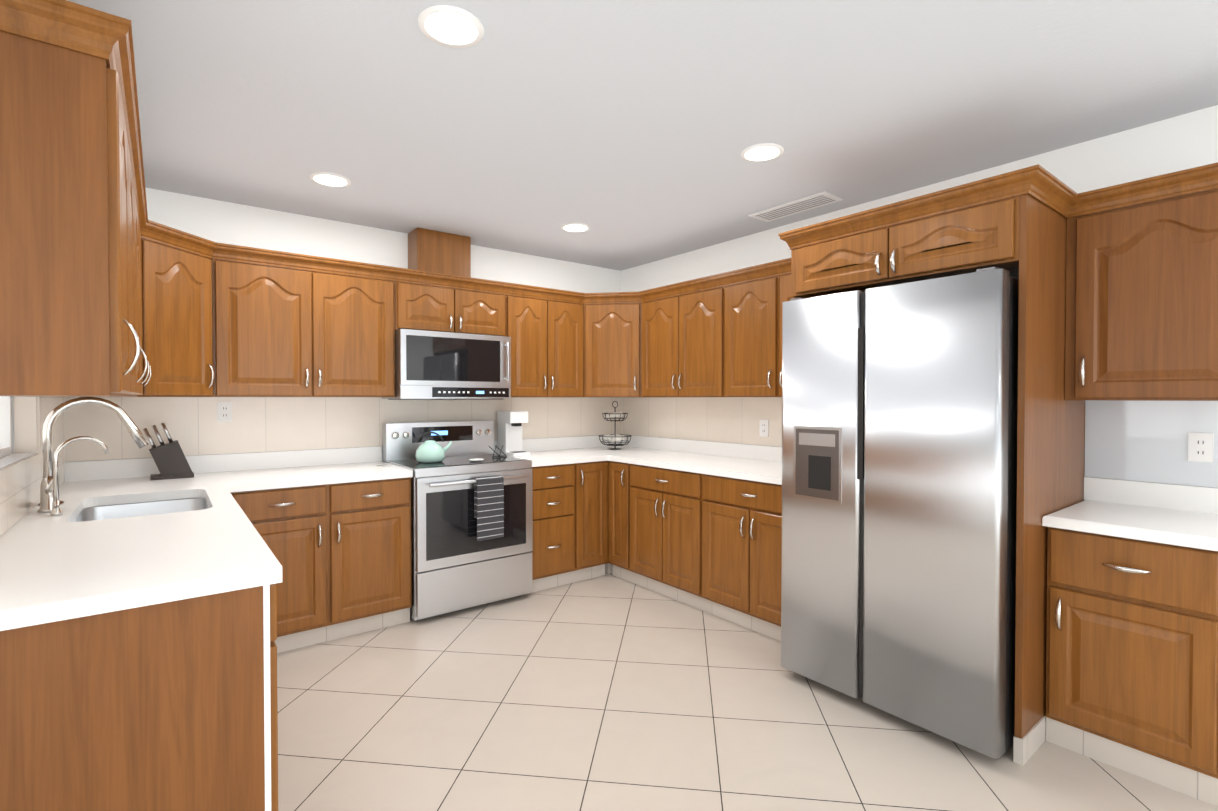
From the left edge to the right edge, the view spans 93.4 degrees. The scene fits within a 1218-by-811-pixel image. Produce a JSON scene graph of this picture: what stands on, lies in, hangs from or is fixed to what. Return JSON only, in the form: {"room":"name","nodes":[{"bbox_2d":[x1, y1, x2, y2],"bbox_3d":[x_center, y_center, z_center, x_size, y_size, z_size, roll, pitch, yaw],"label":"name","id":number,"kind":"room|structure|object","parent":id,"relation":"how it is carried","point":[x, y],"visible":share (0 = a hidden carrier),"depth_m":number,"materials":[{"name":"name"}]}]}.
{"room":"kitchen","nodes":[
{"label":"kitchen","id":0,"kind":"room"},
{"bbox_2d":[12,396,13,452],"bbox_3d":[-0.661,0.098,0.112,0.100,2.470,7.000,-1,1,-38],"label":"wall","id":1,"kind":"structure","parent":0,"point":[13,423],"depth_m":2.28,"materials":[{"name":"white paint"}]},
{"bbox_2d":[0,396,12,457],"bbox_3d":[-2.047,-0.119,1.831,0.047,0.638,1.098,-1,1,-38],"label":"window","id":2,"kind":"structure","parent":1,"relation":"in","point":[6,449],"depth_m":2.24,"materials":[{"name":"white"}]},
{"bbox_2d":[0,396,64,536],"bbox_3d":[-2.063,-0.021,1.952,0.072,0.839,2.327,-1,1,-38],"label":"wall tiles","id":3,"kind":"structure","parent":1,"relation":"attached to","point":[21,471],"depth_m":2.28,"materials":[{"name":"grey tile"}]},
{"bbox_2d":[0,31,135,396],"bbox_3d":[-1.339,-0.403,1.332,0.330,0.760,0.437,-1,1,-38],"label":"upper cabinet","id":4,"kind":"object","parent":1,"relation":"attached to","point":[70,284],"depth_m":1.21,"materials":[{"name":"brown wood"}]},
{"bbox_2d":[0,0,790,303],"bbox_3d":[-0.628,-0.810,2.854,3.322,0.079,2.065,-1,1,-38],"label":"crown molding","id":5,"kind":"structure","parent":4,"relation":"attached to","point":[73,26],"depth_m":2.78,"materials":[{"name":"brown wood"}]},
{"bbox_2d":[136,204,139,396],"bbox_3d":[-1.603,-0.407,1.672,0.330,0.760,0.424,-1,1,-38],"label":"upper cabinet","id":6,"kind":"object","parent":1,"relation":"attached to","point":[137,220],"depth_m":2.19,"materials":[{"name":"brown wood"}]},
{"bbox_2d":[140,233,143,394],"bbox_3d":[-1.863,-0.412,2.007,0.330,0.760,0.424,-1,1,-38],"label":"upper cabinet","id":7,"kind":"object","parent":1,"relation":"attached to","point":[141,350],"depth_m":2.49,"materials":[{"name":"brown wood"}]},
{"bbox_2d":[144,353,147,385],"bbox_3d":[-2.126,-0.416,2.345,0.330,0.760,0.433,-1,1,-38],"label":"upper cabinet","id":8,"kind":"object","parent":1,"relation":"attached to","point":[145,358],"depth_m":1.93,"materials":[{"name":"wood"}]},
{"bbox_2d":[72,188,620,461],"bbox_3d":[-1.362,0.046,4.063,3.840,2.470,0.100,-1,1,-38],"label":"wall","id":9,"kind":"structure","parent":0,"point":[218,221],"depth_m":3.67,"materials":[{"name":"white paint"}]},
{"bbox_2d":[137,238,214,396],"bbox_3d":[-2.336,-0.423,2.849,0.617,0.760,0.609,-1,1,-38],"label":"upper cabinet","id":10,"kind":"object","parent":9,"relation":"attached to","point":[177,316],"visible":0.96,"depth_m":2.79,"materials":[{"name":"brown wood"}]},
{"bbox_2d":[211,259,394,396],"bbox_3d":[-1.798,-0.430,3.422,0.945,0.760,0.362,-1,1,-38],"label":"upper cabinet","id":11,"kind":"object","parent":9,"relation":"attached to","point":[282,332],"visible":1,"depth_m":3.27,"materials":[{"name":"brown wood"}]},
{"bbox_2d":[64,397,620,461],"bbox_3d":[-1.329,0.096,4.021,3.640,0.349,0.008,-1,1,-38],"label":"wall tiles","id":12,"kind":"structure","parent":9,"relation":"attached to","point":[193,425],"depth_m":3.52,"materials":[{"name":"beige tile"}]},
{"bbox_2d":[217,402,231,421],"bbox_3d":[-2.220,0.036,3.317,0.070,0.114,0.008,-1,1,-38],"label":"electrical outlet","id":13,"kind":"object","parent":12,"relation":"attached to","point":[224,411],"visible":1,"depth_m":3.31,"materials":[{"name":"white plastic"}]},
{"bbox_2d":[408,227,470,276],"bbox_3d":[-1.182,-1.003,4.004,0.380,0.366,0.188,-1,1,-38],"label":"enclosure","id":14,"kind":"object","parent":9,"relation":"attached to","point":[438,252],"visible":0.56,"depth_m":3.92,"materials":[{"name":"brown wood"}]},
{"bbox_2d":[395,281,504,335],"bbox_3d":[-1.121,-0.650,3.946,0.766,0.335,0.362,-1,1,-38],"label":"upper cabinet","id":15,"kind":"object","parent":9,"relation":"attached to","point":[430,308],"visible":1,"depth_m":3.80,"materials":[{"name":"brown wood"}]},
{"bbox_2d":[382,329,510,399],"bbox_3d":[-1.091,-0.260,3.916,0.762,0.438,0.452,-1,1,-38],"label":"microwave","id":16,"kind":"object","parent":15,"relation":"attached to","point":[433,365],"visible":1,"depth_m":3.75,"materials":[{"name":"silver metal"}]},
{"bbox_2d":[505,295,582,396],"bbox_3d":[-0.549,-0.443,4.393,0.676,0.760,0.362,-1,1,-38],"label":"upper cabinet","id":17,"kind":"object","parent":9,"relation":"attached to","point":[546,336],"visible":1,"depth_m":4.26,"materials":[{"name":"brown wood"}]},
{"bbox_2d":[67,0,1217,270],"bbox_3d":[0.816,-1.177,1.243,3.840,0.050,7.200,-1,1,-38],"label":"ceiling","id":18,"kind":"structure","parent":0,"point":[627,130],"depth_m":2.21,"materials":[{"name":"grey paint"}]},
{"bbox_2d":[309,172,350,186],"bbox_3d":[-1.446,-1.171,2.981,0.196,0.007,0.196,-1,1,-38],"label":"recessed light","id":19,"kind":"object","parent":18,"relation":"in","point":[329,179],"visible":0.98,"depth_m":2.96,"materials":[{"name":"white plastic"}]},
{"bbox_2d":[418,5,483,47],"bbox_3d":[-0.481,-1.155,1.755,0.196,0.007,0.196,-1,1,-38],"label":"recessed light","id":20,"kind":"object","parent":18,"relation":"in","point":[450,26],"visible":1,"depth_m":1.74,"materials":[{"name":"white plastic"}]},
{"bbox_2d":[561,223,589,231],"bbox_3d":[-0.222,-1.182,3.818,0.196,0.007,0.196,-1,1,-38],"label":"recessed light","id":21,"kind":"object","parent":18,"relation":"in","point":[574,227],"visible":0.96,"depth_m":3.80,"materials":[{"name":"white plastic"}]},
{"bbox_2d":[740,143,783,161],"bbox_3d":[0.708,-1.166,2.653,0.196,0.007,0.196,-1,1,-38],"label":"recessed light","id":22,"kind":"object","parent":18,"relation":"in","point":[763,152],"visible":1,"depth_m":2.64,"materials":[{"name":"white plastic"}]},
{"bbox_2d":[748,191,842,221],"bbox_3d":[1.099,-1.175,3.413,0.190,0.009,0.520,-1,1,-38],"label":"ceiling vent","id":23,"kind":"object","parent":18,"relation":"in","point":[823,198],"visible":0.98,"depth_m":3.38,"materials":[{"name":"white metal"}]},
{"bbox_2d":[277,573,1217,810],"bbox_3d":[0.816,1.343,1.276,3.840,0.050,7.200,-1,1,-38],"label":"floor","id":24,"kind":"structure","parent":0,"point":[608,692],"depth_m":2.30,"materials":[{"name":"tile"}]},
{"bbox_2d":[0,584,277,810],"bbox_3d":[-1.606,0.874,1.961,0.660,0.870,1.733,-1,1,-38],"label":"base cabinet","id":25,"kind":"object","parent":24,"relation":"on","point":[170,706],"visible":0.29,"depth_m":1.30,"materials":[{"name":"brown wood"}]},
{"bbox_2d":[0,454,281,630],"bbox_3d":[-1.785,0.366,2.186,0.660,0.140,2.348,-1,1,-38],"label":"countertop","id":26,"kind":"structure","parent":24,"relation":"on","point":[64,566],"depth_m":1.61,"materials":[{"name":"white stone"}]},
{"bbox_2d":[50,436,109,515],"bbox_3d":[-1.956,0.255,2.123,0.163,0.282,0.114,-1,1,-38],"label":"filter faucet","id":27,"kind":"object","parent":26,"relation":"on","point":[56,510],"visible":1,"depth_m":2.08,"materials":[{"name":"silver metal"}]},
{"bbox_2d":[37,397,149,512],"bbox_3d":[-1.979,0.180,2.212,0.329,0.429,0.157,-1,1,-38],"label":"faucet","id":28,"kind":"object","parent":26,"relation":"on","point":[46,484],"visible":0.81,"depth_m":2.15,"materials":[{"name":"silver metal"}]},
{"bbox_2d":[74,498,208,521],"bbox_3d":[-1.874,0.535,2.323,0.464,0.199,0.674,-1,1,-38],"label":"sink bowl","id":29,"kind":"object","parent":26,"relation":"in","point":[135,509],"visible":0.12,"depth_m":2.56,"materials":[{"name":"silver metal"}]},
{"bbox_2d":[84,455,203,469],"bbox_3d":[-2.298,0.357,2.870,0.390,0.140,0.638,-1,1,-38],"label":"countertop","id":30,"kind":"structure","parent":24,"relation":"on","point":[94,465],"depth_m":3.05,"materials":[{"name":"white stone"}]},
{"bbox_2d":[143,423,193,479],"bbox_3d":[-2.329,0.237,3.038,0.210,0.294,0.103,-1,1,-38],"label":"knife block","id":31,"kind":"object","parent":30,"relation":"on","point":[170,460],"visible":1,"depth_m":3.00,"materials":[{"name":"grey wood"}]},
{"bbox_2d":[231,484,327,652],"bbox_3d":[-1.869,0.858,3.201,0.440,0.870,0.652,-1,1,-38],"label":"base cabinet","id":32,"kind":"object","parent":24,"relation":"on","point":[290,524],"visible":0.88,"depth_m":3.02,"materials":[{"name":"brown wood"}]},
{"bbox_2d":[220,446,412,488],"bbox_3d":[-1.695,0.351,3.339,0.898,0.140,0.638,-1,1,-38],"label":"countertop","id":33,"kind":"structure","parent":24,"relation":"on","point":[296,468],"depth_m":3.41,"materials":[{"name":"white stone"}]},
{"bbox_2d":[376,464,391,466],"bbox_3d":[-1.398,0.373,3.558,0.080,0.008,0.060,-1,1,-38],"label":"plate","id":34,"kind":"object","parent":33,"relation":"on","point":[385,465],"visible":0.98,"depth_m":3.54,"materials":[{"name":"white ceramic"}]},
{"bbox_2d":[327,477,411,640],"bbox_3d":[-1.516,0.854,3.475,0.452,0.870,0.652,-1,1,-38],"label":"base cabinet","id":35,"kind":"object","parent":24,"relation":"on","point":[369,556],"visible":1,"depth_m":3.24,"materials":[{"name":"brown wood"}]},
{"bbox_2d":[382,420,532,620],"bbox_3d":[-0.996,0.702,3.820,0.784,1.165,0.721,-1,1,-38],"label":"range","id":36,"kind":"object","parent":24,"relation":"on","point":[456,565],"visible":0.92,"depth_m":3.59,"materials":[{"name":"silver metal"}]},
{"bbox_2d":[415,432,452,462],"bbox_3d":[-1.135,0.266,3.723,0.234,0.196,0.182,-1,1,-38],"label":"kettle","id":37,"kind":"object","parent":36,"relation":"on","point":[430,450],"visible":1,"depth_m":3.65,"materials":[{"name":"teal ceramic"}]},
{"bbox_2d":[469,458,483,460],"bbox_3d":[-0.867,0.357,3.755,0.094,0.012,0.094,-1,1,-38],"label":"spoon rest","id":38,"kind":"object","parent":36,"relation":"on","point":[477,459],"visible":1,"depth_m":3.76,"materials":[{"name":"white ceramic"}]},
{"bbox_2d":[474,476,503,540],"bbox_3d":[-0.746,0.636,3.572,0.180,0.384,0.043,-1,1,-38],"label":"striped towel","id":39,"kind":"object","parent":36,"relation":"hanging from","point":[489,503],"visible":0.94,"depth_m":3.55,"materials":[{"name":"fabric"}]},
{"bbox_2d":[489,445,506,457],"bbox_3d":[-0.781,0.322,4.036,0.115,0.078,0.065,-1,1,-38],"label":"stand","id":40,"kind":"object","parent":36,"relation":"on","point":[497,453],"visible":0.98,"depth_m":4.03,"materials":[{"name":"black metal"}]},
{"bbox_2d":[494,437,607,466],"bbox_3d":[-0.459,0.338,4.299,0.652,0.140,0.638,-1,1,-38],"label":"countertop","id":41,"kind":"structure","parent":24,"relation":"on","point":[557,450],"depth_m":4.54,"materials":[{"name":"white stone"}]},
{"bbox_2d":[497,411,529,456],"bbox_3d":[-0.709,0.205,4.275,0.148,0.325,0.251,-1,1,-38],"label":"coffee maker","id":42,"kind":"object","parent":41,"relation":"on","point":[510,431],"visible":0.96,"depth_m":4.25,"materials":[{"name":"white plastic"}]},
{"bbox_2d":[530,463,573,592],"bbox_3d":[-0.565,0.844,4.214,0.368,0.870,0.652,-1,1,-38],"label":"base cabinet","id":43,"kind":"object","parent":24,"relation":"on","point":[553,531],"visible":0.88,"depth_m":3.98,"materials":[{"name":"brown wood"}]},
{"bbox_2d":[572,461,607,582],"bbox_3d":[-0.299,0.842,4.420,0.305,0.870,0.652,-1,1,-38],"label":"base cabinet","id":44,"kind":"object","parent":24,"relation":"on","point":[590,520],"visible":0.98,"depth_m":4.18,"materials":[{"name":"brown wood"}]},
{"bbox_2d":[605,461,611,573],"bbox_3d":[-1.146,0.850,3.795,3.636,0.870,0.600,-1,1,-38],"label":"cabinet filler","id":45,"kind":"object","parent":24,"relation":"on","point":[608,567],"visible":0.06,"depth_m":4.36,"materials":[{"name":"brown wood"}]},
{"bbox_2d":[608,461,633,582],"bbox_3d":[0.295,0.842,4.372,0.652,0.870,0.250,-1,1,-38],"label":"base cabinet","id":46,"kind":"object","parent":24,"relation":"on","point":[619,485],"visible":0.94,"depth_m":4.18,"materials":[{"name":"brown wood"}]},
{"bbox_2d":[630,464,705,611],"bbox_3d":[0.585,0.847,3.999,0.652,0.870,0.695,-1,1,-38],"label":"base cabinet","id":47,"kind":"object","parent":24,"relation":"on","point":[666,512],"visible":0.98,"depth_m":3.78,"materials":[{"name":"brown wood"}]},
{"bbox_2d":[572,434,781,484],"bbox_3d":[0.558,0.342,4.040,0.636,0.140,2.294,-1,1,-38],"label":"countertop","id":48,"kind":"structure","parent":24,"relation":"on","point":[759,463],"depth_m":4.01,"materials":[{"name":"white stone"}]},
{"bbox_2d":[599,401,631,449],"bbox_3d":[0.050,0.162,4.756,0.277,0.399,0.277,-1,1,-38],"label":"basket","id":49,"kind":"object","parent":48,"relation":"on","point":[615,437],"visible":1,"depth_m":4.71,"materials":[{"name":"black metal"}]},
{"bbox_2d":[702,474,781,640],"bbox_3d":[1.025,0.855,3.433,0.652,0.870,0.740,-1,1,-38],"label":"base cabinet","id":50,"kind":"object","parent":24,"relation":"on","point":[741,547],"visible":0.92,"depth_m":3.29,"materials":[{"name":"brown wood"}]},
{"bbox_2d":[781,267,1018,758],"bbox_3d":[1.435,0.398,2.646,0.866,1.805,0.910,-1,1,-38],"label":"refrigerator","id":51,"kind":"object","parent":24,"relation":"on","point":[899,486],"visible":0.88,"depth_m":2.27,"materials":[{"name":"silver metal"}]},
{"bbox_2d":[1013,194,1084,765],"bbox_3d":[1.801,0.254,2.319,0.782,2.100,0.030,-1,1,-38],"label":"panel","id":52,"kind":"object","parent":24,"relation":"on","point":[1050,449],"visible":0.79,"depth_m":2.17,"materials":[{"name":"brown wood"}]},
{"bbox_2d":[1046,527,1217,806],"bbox_3d":[2.034,0.884,2.188,0.585,0.845,0.474,-1,1,-38],"label":"base cabinet","id":53,"kind":"object","parent":24,"relation":"on","point":[1132,659],"visible":1,"depth_m":2.01,"materials":[{"name":"brown wood"}]},
{"bbox_2d":[1042,477,1217,550],"bbox_3d":[2.043,0.391,2.176,0.578,0.140,0.505,-1,1,-38],"label":"countertop","id":54,"kind":"structure","parent":53,"relation":"on","point":[1180,515],"depth_m":2.22,"materials":[{"name":"white stone"}]},
{"bbox_2d":[621,105,1217,487],"bbox_3d":[2.292,0.068,2.406,0.100,2.470,7.000,-1,1,-38],"label":"wall","id":55,"kind":"structure","parent":0,"point":[1178,143],"depth_m":2.58,"materials":[{"name":"white paint"}]},
{"bbox_2d":[583,303,641,396],"bbox_3d":[0.056,-0.447,4.682,0.628,0.760,0.648,-1,1,-38],"label":"upper cabinet","id":56,"kind":"object","parent":55,"relation":"attached to","point":[612,350],"visible":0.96,"depth_m":4.45,"materials":[{"name":"brown wood"}]},
{"bbox_2d":[642,286,724,396],"bbox_3d":[0.612,-0.440,4.184,0.362,0.760,0.824,-1,1,-38],"label":"upper cabinet","id":57,"kind":"object","parent":55,"relation":"attached to","point":[683,345],"visible":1,"depth_m":4.04,"materials":[{"name":"brown wood"}]},
{"bbox_2d":[621,397,781,446],"bbox_3d":[0.809,0.094,4.228,0.008,0.349,2.288,-1,1,-38],"label":"wall tiles","id":58,"kind":"structure","parent":55,"relation":"attached to","point":[727,419],"depth_m":4.33,"materials":[{"name":"beige tile"}]},
{"bbox_2d":[759,420,768,436],"bbox_3d":[1.053,0.153,3.901,0.008,0.114,0.070,-1,1,-38],"label":"electrical outlet","id":59,"kind":"object","parent":58,"relation":"attached to","point":[764,428],"visible":1,"depth_m":3.90,"materials":[{"name":"white plastic"}]},
{"bbox_2d":[725,276,779,396],"bbox_3d":[0.994,-0.434,3.691,0.362,0.760,0.420,-1,1,-38],"label":"upper cabinet","id":60,"kind":"object","parent":55,"relation":"attached to","point":[751,338],"visible":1,"depth_m":3.58,"materials":[{"name":"brown wood"}]},
{"bbox_2d":[779,273,790,396],"bbox_3d":[1.242,-0.430,3.372,0.362,0.760,0.385,-1,1,-38],"label":"upper cabinet","id":61,"kind":"object","parent":55,"relation":"attached to","point":[785,287],"visible":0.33,"depth_m":3.41,"materials":[{"name":"brown wood"}]},
{"bbox_2d":[791,195,1019,297],"bbox_3d":[1.480,-0.668,2.681,0.830,0.265,0.955,-1,1,-38],"label":"upper cabinet","id":62,"kind":"object","parent":55,"relation":"attached to","point":[967,240],"visible":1,"depth_m":2.36,"materials":[{"name":"brown wood"}]},
{"bbox_2d":[778,162,1217,249],"bbox_3d":[1.653,-0.805,2.461,0.821,0.079,1.602,-1,1,-38],"label":"crown molding","id":63,"kind":"structure","parent":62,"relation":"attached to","point":[1043,185],"depth_m":2.21,"materials":[{"name":"brown wood"}]},
{"bbox_2d":[1065,189,1217,400],"bbox_3d":[2.136,-0.407,2.221,0.362,0.775,0.530,-1,1,-38],"label":"upper cabinet","id":64,"kind":"object","parent":55,"relation":"attached to","point":[1142,302],"visible":1,"depth_m":2.15,"materials":[{"name":"brown wood"}]},
{"bbox_2d":[1085,400,1217,487],"bbox_3d":[2.277,0.149,2.339,0.008,0.338,0.530,-1,1,-38],"label":"wall tiles","id":65,"kind":"structure","parent":55,"relation":"attached to","point":[1145,441],"depth_m":2.38,"materials":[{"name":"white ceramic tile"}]},
{"bbox_2d":[1188,433,1213,462],"bbox_3d":[2.329,0.165,2.259,0.008,0.114,0.070,-1,1,-38],"label":"electrical outlet","id":66,"kind":"object","parent":65,"relation":"attached to","point":[1200,447],"visible":1,"depth_m":2.26,"materials":[{"name":"white plastic"}]}
]}

